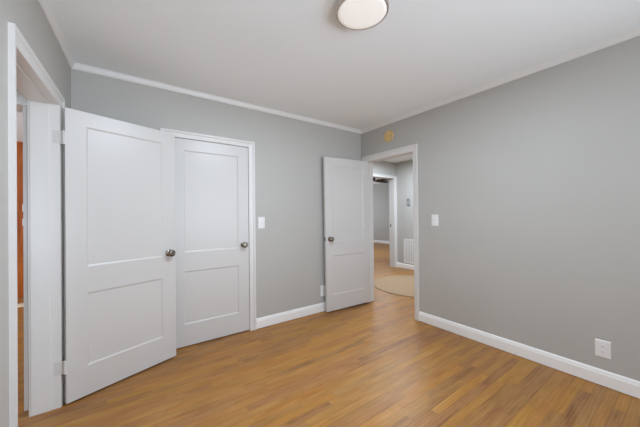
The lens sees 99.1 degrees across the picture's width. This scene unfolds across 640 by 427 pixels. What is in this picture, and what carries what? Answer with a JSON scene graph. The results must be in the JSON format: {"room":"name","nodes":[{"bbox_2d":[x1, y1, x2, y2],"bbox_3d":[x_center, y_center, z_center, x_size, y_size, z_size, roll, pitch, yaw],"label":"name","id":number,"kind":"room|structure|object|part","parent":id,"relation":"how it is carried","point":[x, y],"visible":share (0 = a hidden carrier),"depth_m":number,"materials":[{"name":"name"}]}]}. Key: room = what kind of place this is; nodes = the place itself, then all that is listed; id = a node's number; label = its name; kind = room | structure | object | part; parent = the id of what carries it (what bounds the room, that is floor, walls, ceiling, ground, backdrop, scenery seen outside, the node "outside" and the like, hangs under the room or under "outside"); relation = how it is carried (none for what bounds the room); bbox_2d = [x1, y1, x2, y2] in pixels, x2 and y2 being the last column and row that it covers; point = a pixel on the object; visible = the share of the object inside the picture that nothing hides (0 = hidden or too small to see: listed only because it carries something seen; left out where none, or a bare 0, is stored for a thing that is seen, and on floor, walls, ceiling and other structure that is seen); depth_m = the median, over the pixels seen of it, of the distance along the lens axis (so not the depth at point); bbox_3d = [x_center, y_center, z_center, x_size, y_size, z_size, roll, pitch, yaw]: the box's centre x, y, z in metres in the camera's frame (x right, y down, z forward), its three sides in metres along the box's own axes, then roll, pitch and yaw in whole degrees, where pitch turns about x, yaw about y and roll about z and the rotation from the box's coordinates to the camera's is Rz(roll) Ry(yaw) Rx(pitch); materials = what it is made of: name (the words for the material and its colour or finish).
{"room":"empty bedroom","nodes":[
{"label":"empty bedroom","id":0,"kind":"room"},
{"bbox_2d":[17,141,23,296],"bbox_3d":[-5.350,0.095,4.072,3.500,2.504,0.060,0,0,-35],"label":"wall","id":1,"kind":"structure","parent":0,"point":[20,279],"depth_m":4.40,"materials":[{"name":"orange wood"}]},
{"bbox_2d":[16,89,28,409],"bbox_3d":[-2.923,0.055,1.185,2.410,2.504,0.120,0,0,-35],"label":"wall partition","id":2,"kind":"structure","parent":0,"point":[16,89],"depth_m":1.81,"materials":[{"name":"grey paint"}]},
{"bbox_2d":[0,0,70,426],"bbox_3d":[-0.784,0.027,0.221,0.133,2.504,4.578,0,0,-33],"label":"wall","id":3,"kind":"structure","parent":0,"point":[28,16],"depth_m":1.14,"materials":[{"name":"grey paint"}]},
{"bbox_2d":[8,22,64,426],"bbox_3d":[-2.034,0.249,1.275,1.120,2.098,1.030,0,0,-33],"label":"door frame","id":4,"kind":"structure","parent":3,"relation":"attached to","point":[26,73],"depth_m":1.77,"materials":[{"name":"white paint"}]},
{"bbox_3d":[-2.316,-0.755,1.540,0.938,0.080,0.022,0,0,-35],"label":"casing","id":5,"kind":"part","parent":4,"relation":"part of","materials":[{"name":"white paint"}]},
{"bbox_3d":[-1.670,0.246,1.439,0.021,2.098,0.906,0,0,-33],"label":"casing","id":6,"kind":"part","parent":4,"relation":"part of","materials":[{"name":"white paint"}]},
{"bbox_2d":[38,0,74,68],"bbox_3d":[-0.770,-1.202,0.337,0.031,0.045,4.422,0,0,-33],"label":"crown molding","id":7,"kind":"structure","parent":3,"relation":"attached to","point":[45,5],"depth_m":1.76,"materials":[{"name":"white paint"}]},
{"bbox_2d":[52,107,175,403],"bbox_3d":[-1.543,0.281,2.142,0.171,2.004,0.805,-1,0,33],"label":"door","id":8,"kind":"structure","parent":3,"relation":"in","point":[120,249],"depth_m":2.08,"materials":[{"name":"white paint"}]},
{"bbox_3d":[-1.532,-0.120,2.168,0.022,0.971,0.499,-1,0,33],"label":"panel","id":9,"kind":"part","parent":8,"relation":"part of","materials":[{"name":"white paint"}]},
{"bbox_3d":[-1.522,0.819,2.163,0.022,0.489,0.499,-1,0,33],"label":"panel","id":10,"kind":"part","parent":8,"relation":"part of","materials":[{"name":"white paint"}]},
{"bbox_3d":[-1.303,0.348,2.395,0.046,0.061,0.061,-1,0,33],"label":"knob","id":11,"kind":"part","parent":8,"relation":"part of","materials":[{"name":"grey metal"}]},
{"bbox_2d":[71,69,360,317],"bbox_3d":[-0.720,0.042,3.143,3.442,2.504,0.120,0,0,-35],"label":"wall","id":12,"kind":"structure","parent":0,"point":[289,152],"depth_m":3.20,"materials":[{"name":"grey paint"}]},
{"bbox_2d":[160,128,255,330],"bbox_3d":[-1.132,0.252,2.835,0.914,2.090,0.142,0,0,-35],"label":"door frame","id":13,"kind":"structure","parent":12,"relation":"attached to","point":[178,134],"depth_m":3.02,"materials":[{"name":"white paint"}]},
{"bbox_2d":[175,138,248,348],"bbox_3d":[-1.090,0.278,2.784,0.762,2.012,0.103,0,0,-35],"label":"door","id":14,"kind":"structure","parent":12,"relation":"in","point":[212,222],"depth_m":2.79,"materials":[{"name":"white paint"}]},
{"bbox_3d":[-1.114,-0.121,2.814,0.512,0.971,0.022,0,0,-35],"label":"panel","id":15,"kind":"part","parent":14,"relation":"part of","materials":[{"name":"white paint"}]},
{"bbox_3d":[-1.104,0.818,2.809,0.512,0.489,0.022,0,0,-35],"label":"panel","id":16,"kind":"part","parent":14,"relation":"part of","materials":[{"name":"white paint"}]},
{"bbox_2d":[72,63,360,133],"bbox_3d":[-0.683,-1.188,3.093,3.191,0.045,0.031,0,0,-35],"label":"crown molding","id":17,"kind":"structure","parent":12,"relation":"attached to","point":[85,68],"depth_m":2.70,"materials":[{"name":"white paint"}]},
{"bbox_2d":[258,217,264,228],"bbox_3d":[-0.661,0.106,3.099,0.080,0.134,0.019,0,0,-35],"label":"light switch","id":18,"kind":"object","parent":12,"relation":"attached to","point":[261,220],"visible":1,"depth_m":3.10,"materials":[{"name":"white plastic"}]},
{"bbox_2d":[256,302,325,328],"bbox_3d":[-0.039,1.229,3.529,1.661,0.111,0.016,0,0,-35],"label":"baseboard","id":19,"kind":"structure","parent":12,"relation":"attached to","point":[277,318],"depth_m":3.29,"materials":[{"name":"white paint"}]},
{"bbox_2d":[320,285,324,295],"bbox_3d":[0.045,1.017,3.596,0.090,0.142,0.008,0,0,-35],"label":"wall outlet","id":20,"kind":"object","parent":12,"relation":"attached to","point":[322,288],"visible":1,"depth_m":3.59,"materials":[{"name":"white plastic"}]},
{"bbox_2d":[17,0,639,162],"bbox_3d":[-0.422,-1.253,5.024,13.550,0.100,12.150,0,0,-35],"label":"ceiling","id":21,"kind":"structure","parent":0,"point":[296,57],"depth_m":1.98,"materials":[{"name":"white paint"}]},
{"bbox_2d":[336,0,388,29],"bbox_3d":[0.246,-1.199,1.598,0.306,0.058,0.306,0,0,-35],"label":"ceiling light","id":22,"kind":"object","parent":21,"relation":"attached to","point":[351,14],"visible":1,"depth_m":1.60,"materials":[{"name":"white glass"}]},
{"bbox_2d":[17,242,639,426],"bbox_3d":[-0.395,1.351,5.010,13.550,0.100,12.150,0,0,-35],"label":"floor","id":23,"kind":"structure","parent":0,"point":[370,364],"depth_m":2.02,"materials":[{"name":"brown wood"}]},
{"bbox_2d":[374,275,413,296],"bbox_3d":[1.711,1.271,4.852,1.512,0.013,1.512,0,0,-35],"label":"round rug","id":24,"kind":"object","parent":23,"relation":"on","point":[402,285],"visible":0.4,"depth_m":4.87,"materials":[{"name":"beige fabric"}]},
{"bbox_2d":[373,182,389,243],"bbox_3d":[3.308,-0.049,11.238,0.120,2.690,5.920,0,0,-35],"label":"wall","id":25,"kind":"structure","parent":0,"point":[380,190],"depth_m":11.99,"materials":[{"name":"grey paint"}]},
{"bbox_2d":[374,240,389,243],"bbox_3d":[3.298,1.235,11.147,0.016,0.111,5.530,0,0,-35],"label":"baseboard","id":26,"kind":"structure","parent":25,"relation":"attached to","point":[375,241],"depth_m":11.98,"materials":[{"name":"white paint"}]},
{"bbox_2d":[373,161,395,175],"bbox_3d":[0.760,-0.051,5.880,2.544,2.690,0.140,0,0,-35],"label":"wall","id":27,"kind":"structure","parent":0,"point":[381,167],"depth_m":6.33,"materials":[{"name":"grey paint"}]},
{"bbox_2d":[373,174,397,266],"bbox_3d":[1.357,0.199,6.301,1.075,2.182,0.183,0,0,-35],"label":"door frame","id":28,"kind":"structure","parent":27,"relation":"attached to","point":[392,179],"depth_m":6.53,"materials":[{"name":"white paint"}]},
{"bbox_2d":[396,160,413,269],"bbox_3d":[2.971,0.014,5.071,0.120,2.504,4.020,0,0,-35],"label":"wall","id":29,"kind":"structure","parent":0,"point":[404,170],"depth_m":6.37,"materials":[{"name":"grey paint"}]},
{"bbox_2d":[397,262,413,269],"bbox_3d":[2.876,1.207,5.098,0.016,0.111,3.560,0,0,-35],"label":"baseboard","id":30,"kind":"structure","parent":29,"relation":"attached to","point":[401,265],"depth_m":6.33,"materials":[{"name":"white paint"}]},
{"bbox_2d":[404,239,413,263],"bbox_3d":[2.070,0.870,6.232,0.012,0.555,0.375,0,0,-35],"label":"air vent","id":31,"kind":"object","parent":29,"relation":"in","point":[408,243],"visible":0.62,"depth_m":6.25,"materials":[{"name":"white metal"}]},
{"bbox_2d":[361,36,639,380],"bbox_3d":[1.993,0.009,2.196,0.118,2.504,4.569,0,0,-35],"label":"wall","id":32,"kind":"structure","parent":0,"point":[531,182],"depth_m":2.29,"materials":[{"name":"grey paint"}]},
{"bbox_2d":[323,157,370,311],"bbox_3d":[0.380,0.263,3.723,0.759,2.004,0.171,-1,0,-32],"label":"door","id":33,"kind":"structure","parent":32,"relation":"in","point":[345,181],"depth_m":3.69,"materials":[{"name":"white paint"}]},
{"bbox_3d":[0.376,-0.134,3.726,0.501,0.971,0.022,-1,0,-32],"label":"panel","id":34,"kind":"part","parent":33,"relation":"part of","materials":[{"name":"white paint"}]},
{"bbox_3d":[0.392,0.804,3.725,0.501,0.489,0.022,-1,0,-32],"label":"panel","id":35,"kind":"part","parent":33,"relation":"part of","materials":[{"name":"white paint"}]},
{"bbox_2d":[384,130,393,141],"bbox_3d":[0.903,-1.023,3.600,0.020,0.156,0.156,0,0,-35],"label":"disc","id":36,"kind":"object","parent":32,"relation":"attached to","point":[389,134],"visible":1,"depth_m":3.59,"materials":[{"name":"gold metal"}]},
{"bbox_2d":[362,143,419,320],"bbox_3d":[0.953,0.226,3.660,0.161,2.108,0.926,0,0,-35],"label":"door frame","id":37,"kind":"structure","parent":32,"relation":"attached to","point":[410,149],"depth_m":3.39,"materials":[{"name":"white paint"}]},
{"bbox_3d":[1.010,0.225,3.700,0.022,2.108,0.926,0,0,-35],"label":"casing","id":38,"kind":"part","parent":37,"relation":"part of","materials":[{"name":"white paint"}]},
{"bbox_2d":[432,215,437,225],"bbox_3d":[1.288,0.076,3.069,0.019,0.127,0.080,0,0,-35],"label":"light switch","id":39,"kind":"object","parent":32,"relation":"attached to","point":[434,217],"visible":1,"depth_m":3.06,"materials":[{"name":"white plastic"}]},
{"bbox_2d":[361,27,639,133],"bbox_3d":[1.876,-1.219,2.221,0.031,0.045,4.419,0,0,-35],"label":"crown molding","id":40,"kind":"structure","parent":32,"relation":"attached to","point":[633,33],"depth_m":2.36,"materials":[{"name":"white paint"}]},
{"bbox_2d":[419,311,639,398],"bbox_3d":[2.183,1.197,1.825,0.016,0.111,3.469,0,0,-35],"label":"baseboard","id":41,"kind":"structure","parent":32,"relation":"attached to","point":[631,387],"depth_m":2.26,"materials":[{"name":"white paint"}]},
{"bbox_2d":[595,338,611,359],"bbox_3d":[2.067,0.990,1.992,0.008,0.126,0.084,0,0,-35],"label":"wall outlet","id":42,"kind":"object","parent":32,"relation":"attached to","point":[602,348],"visible":1,"depth_m":1.99,"materials":[{"name":"white plastic"}]},
{"bbox_3d":[0.600,-1.426,9.452,6.750,0.100,6.120,0,0,-35],"label":"ceiling","id":43,"kind":"structure","parent":0,"visible":0},
{"bbox_2d":[373,178,388,182],"bbox_3d":[1.522,-1.154,7.833,1.252,0.480,1.291,0,0,-35],"label":"ceiling fan","id":44,"kind":"object","parent":43,"relation":"hanging from","point":[377,180],"visible":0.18,"depth_m":7.73,"materials":[{"name":"brown wood"}]}
]}

